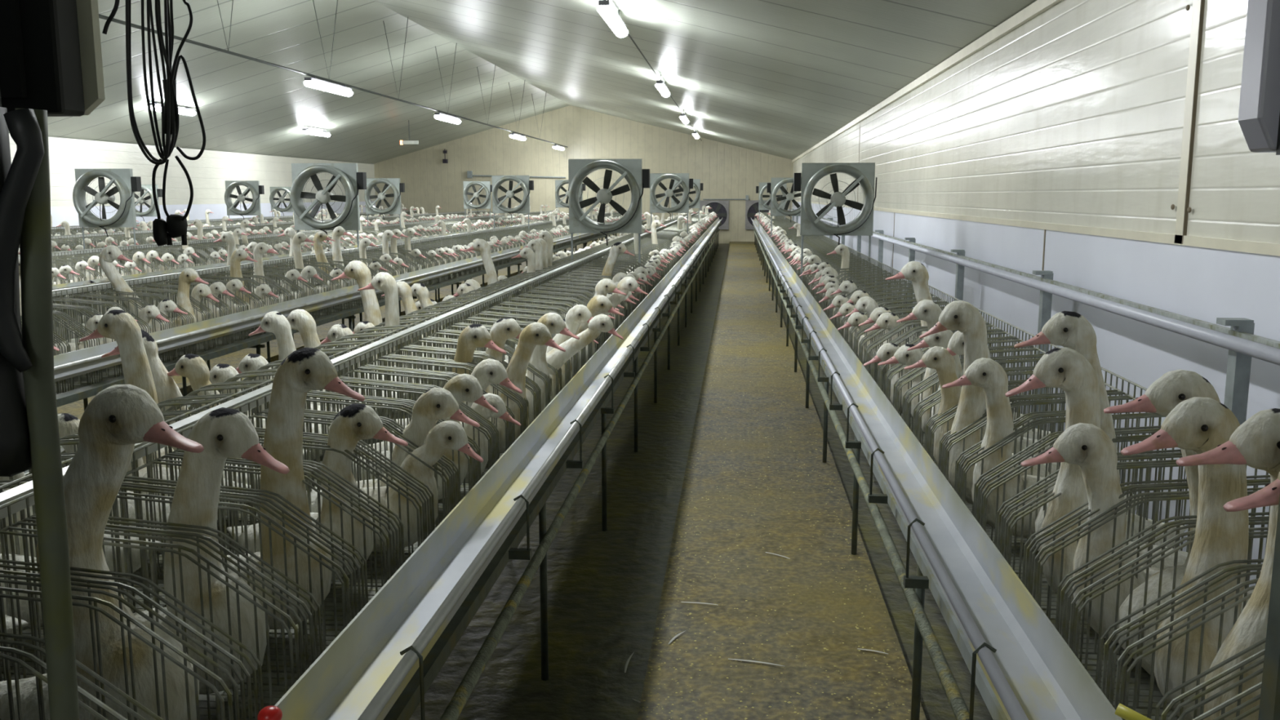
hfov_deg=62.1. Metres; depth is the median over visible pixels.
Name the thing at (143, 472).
duck
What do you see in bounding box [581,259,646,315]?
wire cage
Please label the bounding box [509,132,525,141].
lamp
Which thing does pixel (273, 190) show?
fan
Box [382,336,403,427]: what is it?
grille
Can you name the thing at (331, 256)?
wire cage
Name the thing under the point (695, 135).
diffuser
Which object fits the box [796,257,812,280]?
duck
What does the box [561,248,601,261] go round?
wire cage
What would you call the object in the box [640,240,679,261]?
wire cage
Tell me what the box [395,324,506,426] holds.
duck
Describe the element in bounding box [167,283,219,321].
duck
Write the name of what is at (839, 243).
wire cage
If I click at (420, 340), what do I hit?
grille
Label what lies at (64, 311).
wire cage
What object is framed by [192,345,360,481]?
wire cage
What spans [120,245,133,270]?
grille
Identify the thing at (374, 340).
grille
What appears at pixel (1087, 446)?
duck
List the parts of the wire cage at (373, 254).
panel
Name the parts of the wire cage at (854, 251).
lid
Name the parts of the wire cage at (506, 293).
lid, panel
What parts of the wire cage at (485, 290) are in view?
lid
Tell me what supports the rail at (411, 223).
attached to the cage at (670, 231)
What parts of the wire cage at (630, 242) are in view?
lid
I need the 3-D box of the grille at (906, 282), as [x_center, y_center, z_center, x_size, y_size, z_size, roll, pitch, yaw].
[1.724,-0.330,6.841,0.004,0.422,0.235,1,9,5]
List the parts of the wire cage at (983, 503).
lid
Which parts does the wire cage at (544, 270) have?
lid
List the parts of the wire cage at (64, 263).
panel, panel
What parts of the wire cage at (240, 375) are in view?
lid, panel, panel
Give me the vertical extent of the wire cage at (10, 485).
0.433 m
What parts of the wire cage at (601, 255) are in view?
lid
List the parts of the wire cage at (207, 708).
panel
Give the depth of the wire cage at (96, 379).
5.36 m
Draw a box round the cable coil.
[125,0,205,246]
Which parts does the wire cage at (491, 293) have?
lid, panel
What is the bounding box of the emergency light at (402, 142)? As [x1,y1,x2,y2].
[400,120,418,144]
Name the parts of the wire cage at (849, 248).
lid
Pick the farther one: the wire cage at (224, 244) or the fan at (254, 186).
the fan at (254, 186)
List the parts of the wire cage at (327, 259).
panel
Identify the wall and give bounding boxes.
[8,133,375,234]
[373,105,793,243]
[791,0,1279,586]
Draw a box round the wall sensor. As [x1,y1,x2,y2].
[442,149,448,163]
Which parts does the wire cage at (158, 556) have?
lid, panel, panel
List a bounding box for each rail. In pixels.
[0,211,698,519]
[51,209,486,238]
[51,210,553,256]
[52,209,416,228]
[52,211,617,296]
[787,208,1279,365]
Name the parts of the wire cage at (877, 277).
lid, panel, panel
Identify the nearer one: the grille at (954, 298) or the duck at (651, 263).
the grille at (954, 298)
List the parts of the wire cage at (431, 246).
panel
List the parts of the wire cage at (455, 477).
lid, panel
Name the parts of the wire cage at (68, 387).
panel, panel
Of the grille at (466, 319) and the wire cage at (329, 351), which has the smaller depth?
the wire cage at (329, 351)
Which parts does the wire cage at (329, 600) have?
lid, panel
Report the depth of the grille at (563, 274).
7.48 m
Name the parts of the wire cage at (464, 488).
lid, panel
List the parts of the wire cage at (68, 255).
lid, panel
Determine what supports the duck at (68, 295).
in the wire cage at (134, 277)
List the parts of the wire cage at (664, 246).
lid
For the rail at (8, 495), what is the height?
0.030 m
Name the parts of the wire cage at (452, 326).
panel, panel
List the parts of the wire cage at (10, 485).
lid, panel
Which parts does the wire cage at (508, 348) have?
panel, lid, panel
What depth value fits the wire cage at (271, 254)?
13.09 m
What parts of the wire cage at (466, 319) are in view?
panel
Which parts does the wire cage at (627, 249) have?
lid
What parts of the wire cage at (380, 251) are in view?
panel, panel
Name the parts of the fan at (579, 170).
leg, blade, blade, blade, mounting plate, blade, blade, blade, leg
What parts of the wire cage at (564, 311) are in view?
panel, lid, panel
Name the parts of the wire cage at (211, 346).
panel, panel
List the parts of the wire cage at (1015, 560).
lid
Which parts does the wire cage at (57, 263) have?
panel, lid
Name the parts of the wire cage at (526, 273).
lid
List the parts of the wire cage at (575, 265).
panel, lid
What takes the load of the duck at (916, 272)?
in the wire cage at (896, 331)
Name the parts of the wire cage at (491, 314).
panel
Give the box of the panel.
[75,0,105,115]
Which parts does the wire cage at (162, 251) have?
panel, lid, panel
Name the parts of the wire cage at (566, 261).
lid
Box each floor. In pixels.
[57,240,598,419]
[182,243,992,719]
[636,241,926,719]
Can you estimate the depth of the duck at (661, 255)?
10.90 m
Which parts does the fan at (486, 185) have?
mounting plate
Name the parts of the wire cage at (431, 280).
panel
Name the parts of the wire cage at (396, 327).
panel, lid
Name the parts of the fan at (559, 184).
mounting plate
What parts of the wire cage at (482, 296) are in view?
lid, panel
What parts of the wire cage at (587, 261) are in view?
lid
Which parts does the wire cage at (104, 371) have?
panel, panel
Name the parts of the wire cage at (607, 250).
lid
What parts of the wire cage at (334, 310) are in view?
panel, panel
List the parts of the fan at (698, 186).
mounting plate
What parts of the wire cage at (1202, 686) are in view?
panel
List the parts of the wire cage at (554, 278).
lid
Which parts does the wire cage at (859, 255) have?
lid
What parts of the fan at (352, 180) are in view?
blade, blade, blade, mounting plate, blade, blade, blade, leg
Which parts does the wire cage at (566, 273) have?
panel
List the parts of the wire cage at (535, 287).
lid, panel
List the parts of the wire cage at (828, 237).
lid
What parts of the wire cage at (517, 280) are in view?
lid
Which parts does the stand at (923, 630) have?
post, post, post, post, post, post, post, post, post, post, post, post, post, post, post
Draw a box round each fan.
[72,168,142,248]
[133,184,162,221]
[224,180,264,225]
[269,186,293,216]
[290,163,366,260]
[364,177,404,231]
[462,181,492,226]
[491,175,533,233]
[555,179,585,220]
[568,159,649,266]
[649,173,693,232]
[671,178,702,220]
[699,200,728,229]
[745,200,770,229]
[755,182,787,230]
[766,177,801,239]
[793,162,877,281]
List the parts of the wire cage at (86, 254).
panel, lid, panel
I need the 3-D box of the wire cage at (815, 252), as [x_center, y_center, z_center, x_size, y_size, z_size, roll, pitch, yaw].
[1.815,-0.939,10.798,0.556,0.432,0.235,1,9,5]
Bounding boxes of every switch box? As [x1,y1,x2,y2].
[0,0,84,116]
[1238,0,1279,155]
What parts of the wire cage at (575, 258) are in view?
lid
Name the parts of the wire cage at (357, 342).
panel, lid, panel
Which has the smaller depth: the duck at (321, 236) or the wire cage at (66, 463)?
the wire cage at (66, 463)
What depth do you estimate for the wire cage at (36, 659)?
1.53 m
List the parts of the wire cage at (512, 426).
lid, panel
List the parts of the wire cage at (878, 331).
panel, lid, panel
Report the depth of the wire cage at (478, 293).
6.18 m
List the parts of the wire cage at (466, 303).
lid, panel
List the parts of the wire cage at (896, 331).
panel, lid, panel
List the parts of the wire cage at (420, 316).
panel, lid, panel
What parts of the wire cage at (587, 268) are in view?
lid, panel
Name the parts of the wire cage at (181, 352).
panel, panel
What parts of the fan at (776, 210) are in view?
leg, blade, blade, mounting plate, blade, blade, blade, blade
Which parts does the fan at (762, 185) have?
mounting plate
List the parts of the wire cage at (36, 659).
panel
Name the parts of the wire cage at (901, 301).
lid, panel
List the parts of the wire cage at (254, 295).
panel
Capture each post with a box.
[827,217,832,241]
[841,235,844,244]
[857,235,861,261]
[875,230,884,271]
[904,237,915,308]
[951,249,964,331]
[1032,270,1053,429]
[1216,317,1254,425]
[1257,495,1279,719]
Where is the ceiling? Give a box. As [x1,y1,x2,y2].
[8,0,1036,164]
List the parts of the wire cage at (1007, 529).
lid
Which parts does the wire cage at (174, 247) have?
panel, lid, panel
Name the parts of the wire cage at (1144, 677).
lid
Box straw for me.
[642,275,911,719]
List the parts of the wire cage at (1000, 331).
lid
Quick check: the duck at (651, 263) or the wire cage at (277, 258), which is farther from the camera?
the duck at (651, 263)
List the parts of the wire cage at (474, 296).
lid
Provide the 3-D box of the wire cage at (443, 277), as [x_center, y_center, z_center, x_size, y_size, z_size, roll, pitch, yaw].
[-2.346,-1.070,11.642,0.556,0.432,0.235,1,9,5]
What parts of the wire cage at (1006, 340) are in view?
lid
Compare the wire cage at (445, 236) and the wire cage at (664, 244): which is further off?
the wire cage at (445, 236)
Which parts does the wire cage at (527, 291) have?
panel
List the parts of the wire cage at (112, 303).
panel, panel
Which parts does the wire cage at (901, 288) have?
lid, panel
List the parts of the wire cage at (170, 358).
panel, panel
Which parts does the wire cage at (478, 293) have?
lid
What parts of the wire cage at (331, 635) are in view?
lid, panel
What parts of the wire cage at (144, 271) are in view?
panel, lid, panel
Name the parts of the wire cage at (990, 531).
panel, lid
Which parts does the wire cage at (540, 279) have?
panel, lid, panel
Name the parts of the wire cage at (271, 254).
lid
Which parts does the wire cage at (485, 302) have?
panel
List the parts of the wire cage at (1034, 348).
panel, lid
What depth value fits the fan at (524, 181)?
17.80 m
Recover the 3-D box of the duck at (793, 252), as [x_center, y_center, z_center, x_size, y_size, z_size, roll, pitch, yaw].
[1.864,-1.026,11.503,0.568,0.318,0.167,1,9,5]
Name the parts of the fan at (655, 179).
blade, blade, blade, mounting plate, blade, blade, blade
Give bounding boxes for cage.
[0,456,135,668]
[0,473,46,719]
[0,498,305,719]
[0,578,239,719]
[8,413,185,611]
[17,209,823,270]
[17,255,81,298]
[17,486,354,719]
[20,313,93,393]
[21,319,63,394]
[24,395,236,583]
[51,249,84,280]
[51,252,102,299]
[51,258,97,303]
[52,250,68,280]
[52,276,64,284]
[52,281,114,331]
[52,284,92,342]
[52,287,67,342]
[52,291,142,377]
[53,277,137,319]
[53,287,168,368]
[53,305,120,384]
[57,248,97,277]
[61,250,127,298]
[61,379,271,551]
[75,249,142,296]
[75,275,156,316]
[80,284,189,363]
[86,244,137,270]
[88,272,176,317]
[91,248,155,293]
[104,280,208,356]
[109,442,393,679]
[115,251,168,287]
[117,243,162,266]
[120,241,173,266]
[120,245,180,271]
[123,271,192,307]
[127,277,227,351]
[132,244,191,271]
[135,267,209,310]
[142,240,182,265]
[146,244,203,284]
[147,265,225,307]
[148,275,244,345]
[155,239,204,263]
[156,240,195,262]
[158,244,213,284]
[158,378,306,524]
[166,423,425,631]
[168,273,260,340]
[169,241,224,266]
[170,238,214,259]
[173,264,230,297]
[173,355,333,495]
[180,240,227,279]
[189,270,274,335]
[191,240,227,263]
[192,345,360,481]
[201,239,253,261]
[204,261,254,293]
[204,267,288,331]
[208,259,267,288]
[211,238,253,260]
[212,257,279,290]
[220,266,302,305]
[224,395,452,591]
[238,236,278,272]
[240,263,315,319]
[242,336,382,462]
[244,256,291,294]
[251,261,327,319]
[257,328,403,444]
[262,391,474,558]
[263,253,313,287]
[263,259,338,315]
[266,253,323,285]
[276,257,349,312]
[288,257,359,309]
[302,254,363,306]
[303,381,493,528]
[304,248,351,275]
[311,254,377,303]
[317,320,420,428]
[324,252,384,301]
[325,315,435,419]
[328,309,450,408]
[333,355,510,505]
[341,250,394,298]
[342,249,401,296]
[350,248,409,293]
[358,345,524,484]
[359,303,463,399]
[365,248,416,287]
[368,246,423,284]
[376,244,430,286]
[382,336,537,466]
[389,244,436,285]
[396,246,443,284]
[397,241,448,282]
[400,294,486,378]
[400,298,475,385]
[402,290,496,368]
[403,328,548,416]
[404,241,454,280]
[410,240,459,278]
[417,239,465,277]
[421,284,514,360]
[421,287,506,362]
[422,238,470,275]
[422,321,558,425]
[428,237,475,274]
[434,236,479,272]
[438,315,568,391]
[439,235,484,271]
[442,280,522,344]
[444,235,484,270]
[453,309,576,382]
[459,277,529,345]
[462,275,537,343]
[464,271,543,315]
[467,303,583,373]
[480,299,590,370]
[484,270,549,310]
[490,294,596,377]
[499,267,555,305]
[501,290,602,376]
[502,263,565,301]
[508,265,560,311]
[510,259,575,288]
[511,261,570,307]
[511,287,607,344]
[515,257,579,295]
[520,284,612,338]
[523,256,583,279]
[528,280,617,342]
[535,277,621,348]
[542,275,625,345]
[549,272,628,340]
[551,253,591,279]
[552,252,595,285]
[552,254,587,279]
[555,270,631,335]
[560,267,635,311]
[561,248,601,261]
[564,250,598,280]
[566,265,638,308]
[571,263,641,321]
[573,248,604,275]
[575,247,607,258]
[576,261,644,319]
[577,245,609,256]
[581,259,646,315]
[585,257,648,312]
[589,256,651,303]
[593,254,653,292]
[596,253,655,288]
[600,252,657,292]
[603,250,659,282]
[606,249,661,281]
[616,250,666,275]
[617,253,662,293]
[618,252,664,278]
[623,243,671,282]
[625,241,671,281]
[626,247,669,283]
[626,248,667,284]
[627,240,673,279]
[629,240,674,261]
[631,239,675,265]
[633,240,676,256]
[640,235,680,258]
[640,240,678,262]
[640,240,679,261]
[641,239,679,252]
[642,235,682,257]
[784,235,825,257]
[785,235,826,258]
[786,236,828,260]
[786,237,830,272]
[787,238,831,264]
[788,239,833,263]
[789,240,835,264]
[790,240,836,266]
[791,241,838,262]
[792,243,841,282]
[793,244,843,274]
[795,248,839,271]
[795,250,841,275]
[797,246,850,281]
[798,248,853,284]
[800,248,855,295]
[802,250,858,296]
[802,252,861,299]
[804,253,864,301]
[805,254,867,289]
[807,256,871,305]
[809,257,874,299]
[811,259,878,314]
[813,261,882,317]
[815,262,886,318]
[817,265,891,306]
[820,267,895,315]
[822,269,900,333]
[825,278,906,324]
[827,279,911,328]
[831,283,916,345]
[834,286,916,351]
[838,284,931,358]
[841,286,939,340]
[845,290,947,373]
[849,294,956,381]
[854,298,963,389]
[860,307,977,393]
[866,308,989,403]
[871,314,1003,419]
[879,320,1018,430]
[886,328,1034,445]
[894,335,1052,460]
[904,344,1065,466]
[915,368,1057,453]
[928,366,1125,515]
[942,378,1154,547]
[958,412,1187,577]
[977,430,1183,614]
[1001,454,1270,661]
[1029,482,1270,716]
[1064,520,1269,719]
[1109,571,1266,719]
[1177,667,1262,719]
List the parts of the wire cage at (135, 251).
panel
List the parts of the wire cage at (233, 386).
panel, lid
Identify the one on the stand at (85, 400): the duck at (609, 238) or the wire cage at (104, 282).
the wire cage at (104, 282)
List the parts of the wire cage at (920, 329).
panel, lid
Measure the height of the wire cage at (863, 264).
0.432 m
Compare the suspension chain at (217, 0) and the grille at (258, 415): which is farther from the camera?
the suspension chain at (217, 0)
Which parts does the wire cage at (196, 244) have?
lid, panel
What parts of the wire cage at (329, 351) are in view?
panel, lid, panel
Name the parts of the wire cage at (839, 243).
lid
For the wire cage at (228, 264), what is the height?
0.432 m
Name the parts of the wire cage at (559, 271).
panel, lid, panel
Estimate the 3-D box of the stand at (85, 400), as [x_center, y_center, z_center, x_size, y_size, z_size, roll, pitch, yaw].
[-2.359,-1.642,18.978,0.615,0.760,34.980,1,9,5]
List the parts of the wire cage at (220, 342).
panel, panel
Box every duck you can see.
[0,384,204,719]
[0,471,161,582]
[0,553,42,631]
[0,615,27,653]
[18,256,22,327]
[52,266,66,284]
[53,264,79,284]
[53,320,86,332]
[53,326,79,339]
[54,260,94,282]
[55,314,102,355]
[57,306,137,344]
[57,413,169,553]
[59,294,85,324]
[71,255,100,280]
[79,309,260,504]
[82,280,134,317]
[96,260,124,293]
[98,244,168,328]
[99,276,130,313]
[101,328,306,467]
[120,251,150,274]
[121,261,142,275]
[125,457,250,519]
[133,407,289,694]
[134,284,161,305]
[137,304,169,333]
[140,249,163,273]
[147,299,187,332]
[153,253,179,271]
[155,253,193,270]
[156,280,218,305]
[163,347,364,629]
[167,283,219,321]
[167,353,306,468]
[169,246,199,267]
[169,268,208,328]
[175,281,235,319]
[182,231,198,266]
[187,219,205,261]
[191,363,327,460]
[195,251,224,266]
[203,278,251,315]
[206,248,227,263]
[213,231,235,284]
[217,283,278,328]
[226,403,408,580]
[230,248,265,306]
[232,228,247,248]
[235,353,340,426]
[238,244,253,255]
[240,219,254,257]
[244,241,279,294]
[248,311,384,416]
[253,242,278,306]
[262,244,276,268]
[273,268,307,302]
[277,227,317,286]
[277,265,323,298]
[286,309,408,416]
[292,231,315,295]
[306,387,479,493]
[311,268,351,293]
[311,278,349,303]
[311,420,483,551]
[313,231,342,285]
[320,324,427,399]
[331,260,446,359]
[332,226,355,285]
[351,373,497,500]
[352,320,449,385]
[355,393,520,482]
[357,271,435,391]
[359,237,377,266]
[368,261,387,279]
[373,253,397,275]
[373,257,408,275]
[381,280,476,358]
[382,230,400,272]
[382,358,522,440]
[390,229,408,274]
[393,322,565,453]
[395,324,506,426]
[400,282,485,359]
[403,248,426,272]
[404,227,422,270]
[412,317,521,408]
[414,300,422,314]
[417,247,450,266]
[417,249,441,269]
[430,298,463,329]
[431,247,455,264]
[431,248,458,262]
[442,294,475,324]
[448,244,466,262]
[448,244,468,261]
[453,283,498,318]
[458,244,475,260]
[462,239,533,314]
[464,279,528,320]
[466,242,474,258]
[471,294,624,387]
[497,275,552,310]
[505,339,598,374]
[507,278,626,369]
[511,247,535,298]
[515,276,648,351]
[519,239,542,294]
[520,266,567,288]
[525,304,592,389]
[525,312,579,424]
[535,231,568,293]
[536,238,548,284]
[546,314,623,399]
[552,254,560,264]
[555,250,569,272]
[560,281,634,314]
[560,291,639,327]
[564,293,635,336]
[565,249,574,256]
[567,272,627,309]
[574,241,634,305]
[580,271,646,309]
[589,241,599,248]
[591,274,643,312]
[593,266,654,293]
[597,240,604,244]
[598,293,624,338]
[604,236,613,241]
[626,225,652,273]
[626,249,665,272]
[626,251,672,276]
[626,272,652,309]
[629,248,675,271]
[629,253,670,274]
[631,248,674,267]
[639,266,659,302]
[644,261,663,280]
[645,265,661,293]
[649,254,667,263]
[650,219,666,251]
[650,257,666,285]
[663,248,680,272]
[670,246,682,269]
[671,244,684,266]
[675,243,685,263]
[781,240,794,249]
[781,244,792,267]
[785,244,832,265]
[786,250,836,269]
[789,253,800,267]
[790,254,804,272]
[792,253,808,278]
[795,248,812,259]
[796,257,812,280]
[799,264,817,294]
[802,254,821,266]
[802,262,863,297]
[808,269,872,302]
[810,262,831,274]
[812,274,884,313]
[813,275,842,293]
[814,266,848,296]
[816,280,839,311]
[818,287,898,327]
[822,294,912,342]
[826,244,871,297]
[829,302,916,354]
[830,280,902,322]
[837,311,907,372]
[840,289,916,335]
[844,296,919,342]
[858,306,892,370]
[863,342,913,417]
[864,311,906,368]
[877,343,1014,418]
[884,261,963,372]
[896,299,1032,432]
[904,346,1041,466]
[906,328,1058,442]
[919,300,1061,504]
[942,357,1144,538]
[946,330,1049,455]
[1004,346,1187,605]
[1013,311,1187,551]
[1021,422,1253,643]
[1103,368,1243,675]
[1120,396,1248,719]
[1176,408,1279,719]
[1222,471,1279,511]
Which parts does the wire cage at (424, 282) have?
lid, panel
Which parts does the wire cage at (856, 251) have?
lid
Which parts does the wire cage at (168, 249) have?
panel, lid, panel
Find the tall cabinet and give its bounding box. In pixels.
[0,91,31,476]
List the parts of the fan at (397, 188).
blade, blade, blade, mounting plate, blade, blade, blade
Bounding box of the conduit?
[98,13,567,147]
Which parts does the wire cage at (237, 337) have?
panel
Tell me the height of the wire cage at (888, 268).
0.432 m
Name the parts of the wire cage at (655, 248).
lid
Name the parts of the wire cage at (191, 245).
panel, lid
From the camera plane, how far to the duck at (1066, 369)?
2.26 m
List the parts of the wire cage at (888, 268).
panel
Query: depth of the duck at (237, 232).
12.50 m
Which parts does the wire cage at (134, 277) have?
panel, panel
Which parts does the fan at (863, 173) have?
leg, blade, blade, blade, mounting plate, blade, blade, blade, leg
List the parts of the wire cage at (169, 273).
panel, panel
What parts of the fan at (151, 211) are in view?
blade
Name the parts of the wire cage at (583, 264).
lid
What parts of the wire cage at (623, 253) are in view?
lid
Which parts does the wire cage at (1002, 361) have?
lid, panel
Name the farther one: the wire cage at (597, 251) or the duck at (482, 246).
the wire cage at (597, 251)
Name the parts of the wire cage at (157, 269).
lid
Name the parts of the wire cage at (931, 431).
panel, lid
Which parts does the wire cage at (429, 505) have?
lid, panel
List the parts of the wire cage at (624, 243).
lid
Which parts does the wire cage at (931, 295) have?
panel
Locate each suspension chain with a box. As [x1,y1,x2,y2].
[217,0,233,50]
[312,0,337,79]
[382,17,408,98]
[435,43,457,109]
[476,64,495,124]
[508,81,524,132]
[531,93,546,137]
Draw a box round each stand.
[83,235,610,410]
[383,222,720,719]
[752,222,1008,719]
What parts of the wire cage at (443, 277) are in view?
panel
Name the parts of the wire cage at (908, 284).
lid, panel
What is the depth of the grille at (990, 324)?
4.50 m
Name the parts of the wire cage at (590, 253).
lid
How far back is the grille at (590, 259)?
8.84 m
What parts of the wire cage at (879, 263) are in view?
lid, panel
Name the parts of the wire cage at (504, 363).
panel, panel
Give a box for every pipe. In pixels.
[466,170,565,177]
[702,195,750,199]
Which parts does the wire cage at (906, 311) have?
lid, panel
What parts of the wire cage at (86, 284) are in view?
panel, panel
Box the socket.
[165,214,187,244]
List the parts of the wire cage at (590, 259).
lid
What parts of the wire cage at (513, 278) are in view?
lid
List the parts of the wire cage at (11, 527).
panel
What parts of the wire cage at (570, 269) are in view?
panel, panel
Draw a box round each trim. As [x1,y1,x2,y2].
[791,0,1062,162]
[795,200,1279,256]
[857,122,1045,271]
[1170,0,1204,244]
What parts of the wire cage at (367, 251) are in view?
panel, panel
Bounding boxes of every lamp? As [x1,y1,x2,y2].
[146,102,195,115]
[302,126,330,137]
[303,76,352,97]
[434,111,461,124]
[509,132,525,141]
[552,144,564,150]
[596,0,628,37]
[655,74,670,97]
[679,112,688,124]
[692,129,699,138]
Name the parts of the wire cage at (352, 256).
lid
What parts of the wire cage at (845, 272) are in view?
lid, panel, panel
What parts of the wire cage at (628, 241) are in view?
lid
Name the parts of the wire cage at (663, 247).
lid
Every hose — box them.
[0,106,31,475]
[0,108,44,372]
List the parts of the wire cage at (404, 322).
lid, panel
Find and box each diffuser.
[302,130,330,137]
[655,83,670,97]
[692,133,699,138]
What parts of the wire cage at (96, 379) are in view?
panel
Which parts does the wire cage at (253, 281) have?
lid, panel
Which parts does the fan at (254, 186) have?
blade, blade, blade, blade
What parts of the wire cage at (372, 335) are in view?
lid, panel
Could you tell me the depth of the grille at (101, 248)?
10.19 m
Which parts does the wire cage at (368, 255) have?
lid, panel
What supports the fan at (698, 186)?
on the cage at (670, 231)
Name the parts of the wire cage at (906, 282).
panel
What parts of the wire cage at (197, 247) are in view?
panel, lid, panel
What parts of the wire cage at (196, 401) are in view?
panel, lid, panel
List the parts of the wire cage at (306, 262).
panel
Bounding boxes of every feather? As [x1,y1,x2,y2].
[624,651,634,673]
[668,630,685,644]
[680,601,717,604]
[728,658,785,666]
[857,648,888,653]
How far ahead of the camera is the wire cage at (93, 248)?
10.32 m
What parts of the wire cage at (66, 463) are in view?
panel, lid, panel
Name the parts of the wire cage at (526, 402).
panel, lid, panel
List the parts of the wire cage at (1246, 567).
panel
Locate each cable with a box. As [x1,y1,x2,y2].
[102,0,119,34]
[627,32,702,141]
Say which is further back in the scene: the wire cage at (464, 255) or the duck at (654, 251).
the wire cage at (464, 255)
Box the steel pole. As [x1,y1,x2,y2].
[14,107,79,719]
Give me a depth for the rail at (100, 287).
7.66 m
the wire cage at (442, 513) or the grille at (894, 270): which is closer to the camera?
the wire cage at (442, 513)
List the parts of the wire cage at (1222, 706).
panel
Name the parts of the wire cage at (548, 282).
lid, panel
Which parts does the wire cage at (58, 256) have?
lid, panel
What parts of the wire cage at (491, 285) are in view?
lid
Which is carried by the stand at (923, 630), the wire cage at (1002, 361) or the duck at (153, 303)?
the wire cage at (1002, 361)
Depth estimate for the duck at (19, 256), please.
5.10 m
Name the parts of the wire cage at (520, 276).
lid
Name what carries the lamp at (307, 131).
hanging from the ceiling
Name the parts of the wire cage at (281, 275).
panel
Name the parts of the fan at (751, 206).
blade, blade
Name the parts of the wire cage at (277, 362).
panel, lid, panel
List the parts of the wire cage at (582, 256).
lid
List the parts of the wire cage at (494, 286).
lid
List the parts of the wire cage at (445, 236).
lid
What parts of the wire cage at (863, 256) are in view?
lid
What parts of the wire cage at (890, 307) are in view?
panel, lid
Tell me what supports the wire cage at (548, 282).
on the stand at (404, 707)
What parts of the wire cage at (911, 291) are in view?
panel, lid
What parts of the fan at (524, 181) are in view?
blade, blade, blade, mounting plate, blade, blade, blade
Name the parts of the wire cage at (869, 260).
lid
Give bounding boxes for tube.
[1115,703,1151,719]
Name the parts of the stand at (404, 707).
post, post, post, post, post, post, post, post, post, post, post, post, post, post, post, post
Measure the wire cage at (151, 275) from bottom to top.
0.432 m
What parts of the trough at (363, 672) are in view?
red knob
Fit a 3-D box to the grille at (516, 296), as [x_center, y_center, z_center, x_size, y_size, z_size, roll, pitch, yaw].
[-0.687,-0.183,5.894,0.006,0.423,0.235,1,9,5]
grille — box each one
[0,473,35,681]
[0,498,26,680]
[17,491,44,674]
[51,252,60,267]
[53,287,81,339]
[61,250,75,280]
[62,457,135,613]
[66,284,92,338]
[75,249,89,260]
[80,284,104,319]
[83,248,97,273]
[91,248,103,276]
[91,281,114,313]
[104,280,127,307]
[109,442,166,613]
[117,277,137,316]
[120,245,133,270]
[127,277,148,315]
[132,244,145,265]
[135,413,185,605]
[136,275,156,288]
[146,244,157,268]
[148,275,169,317]
[156,272,176,316]
[166,423,220,551]
[168,273,180,316]
[169,241,180,266]
[184,395,236,555]
[189,270,204,306]
[191,240,201,260]
[194,267,209,310]
[195,239,204,263]
[201,239,211,257]
[204,267,221,306]
[210,265,225,297]
[220,266,230,280]
[224,395,262,551]
[230,379,271,524]
[240,261,254,293]
[240,263,250,280]
[262,391,271,422]
[263,259,276,292]
[266,257,279,290]
[276,257,289,289]
[302,253,313,283]
[302,254,311,282]
[303,389,329,490]
[307,355,333,485]
[311,254,322,286]
[333,345,360,455]
[333,355,358,412]
[342,249,350,266]
[358,336,382,444]
[358,345,382,444]
[381,328,403,418]
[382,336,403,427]
[401,320,420,417]
[403,328,422,413]
[419,315,435,385]
[422,321,439,391]
[435,309,450,385]
[438,315,454,387]
[449,303,463,359]
[453,309,467,338]
[462,298,475,326]
[467,303,479,324]
[475,294,486,324]
[480,299,491,355]
[486,290,496,324]
[490,294,502,318]
[496,287,506,319]
[501,290,511,344]
[511,287,519,341]
[514,280,522,328]
[520,284,528,328]
[522,277,529,327]
[528,280,536,321]
[535,277,542,322]
[536,271,543,315]
[542,275,549,315]
[543,270,549,304]
[549,272,555,295]
[555,270,561,314]
[560,263,565,301]
[560,267,566,307]
[566,265,572,293]
[571,263,576,303]
[581,259,585,288]
[585,257,589,283]
[589,256,593,283]
[863,254,867,276]
[866,256,871,289]
[870,257,874,293]
[874,259,878,293]
[877,261,882,284]
[881,262,886,306]
[885,265,891,295]
[890,267,895,300]
[894,269,900,309]
[900,279,906,315]
[904,279,911,321]
[931,286,939,302]
[938,290,947,306]
[947,294,956,331]
[977,308,989,337]
[989,314,1003,360]
[1002,320,1018,380]
[1017,328,1034,413]
[1031,335,1052,431]
[1049,344,1065,431]
[1100,366,1125,455]
[1121,378,1154,517]
[1155,417,1187,551]
[1244,467,1268,587]
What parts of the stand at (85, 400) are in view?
post, post, post, post, post, post, post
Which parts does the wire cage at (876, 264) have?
lid, panel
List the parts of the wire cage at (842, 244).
lid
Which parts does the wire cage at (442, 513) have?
lid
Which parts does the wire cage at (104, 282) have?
panel, panel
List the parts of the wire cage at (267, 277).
panel, panel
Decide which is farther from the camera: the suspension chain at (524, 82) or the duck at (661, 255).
the suspension chain at (524, 82)
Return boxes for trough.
[24,278,525,479]
[52,218,555,295]
[53,217,646,382]
[53,232,514,315]
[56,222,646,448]
[257,217,723,719]
[751,217,1122,719]
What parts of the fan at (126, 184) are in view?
leg, blade, blade, blade, mounting plate, blade, blade, leg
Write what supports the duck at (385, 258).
in the wire cage at (368, 255)
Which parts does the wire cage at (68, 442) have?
panel, lid, panel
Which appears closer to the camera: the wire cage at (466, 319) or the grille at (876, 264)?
the wire cage at (466, 319)
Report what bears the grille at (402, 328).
attached to the wire cage at (372, 335)
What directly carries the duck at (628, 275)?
in the wire cage at (575, 265)
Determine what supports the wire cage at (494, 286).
on the stand
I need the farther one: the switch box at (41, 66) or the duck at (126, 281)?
the duck at (126, 281)
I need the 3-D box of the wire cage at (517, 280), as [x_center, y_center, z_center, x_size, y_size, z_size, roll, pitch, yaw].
[-0.936,-0.362,7.083,0.556,0.432,0.235,1,9,5]

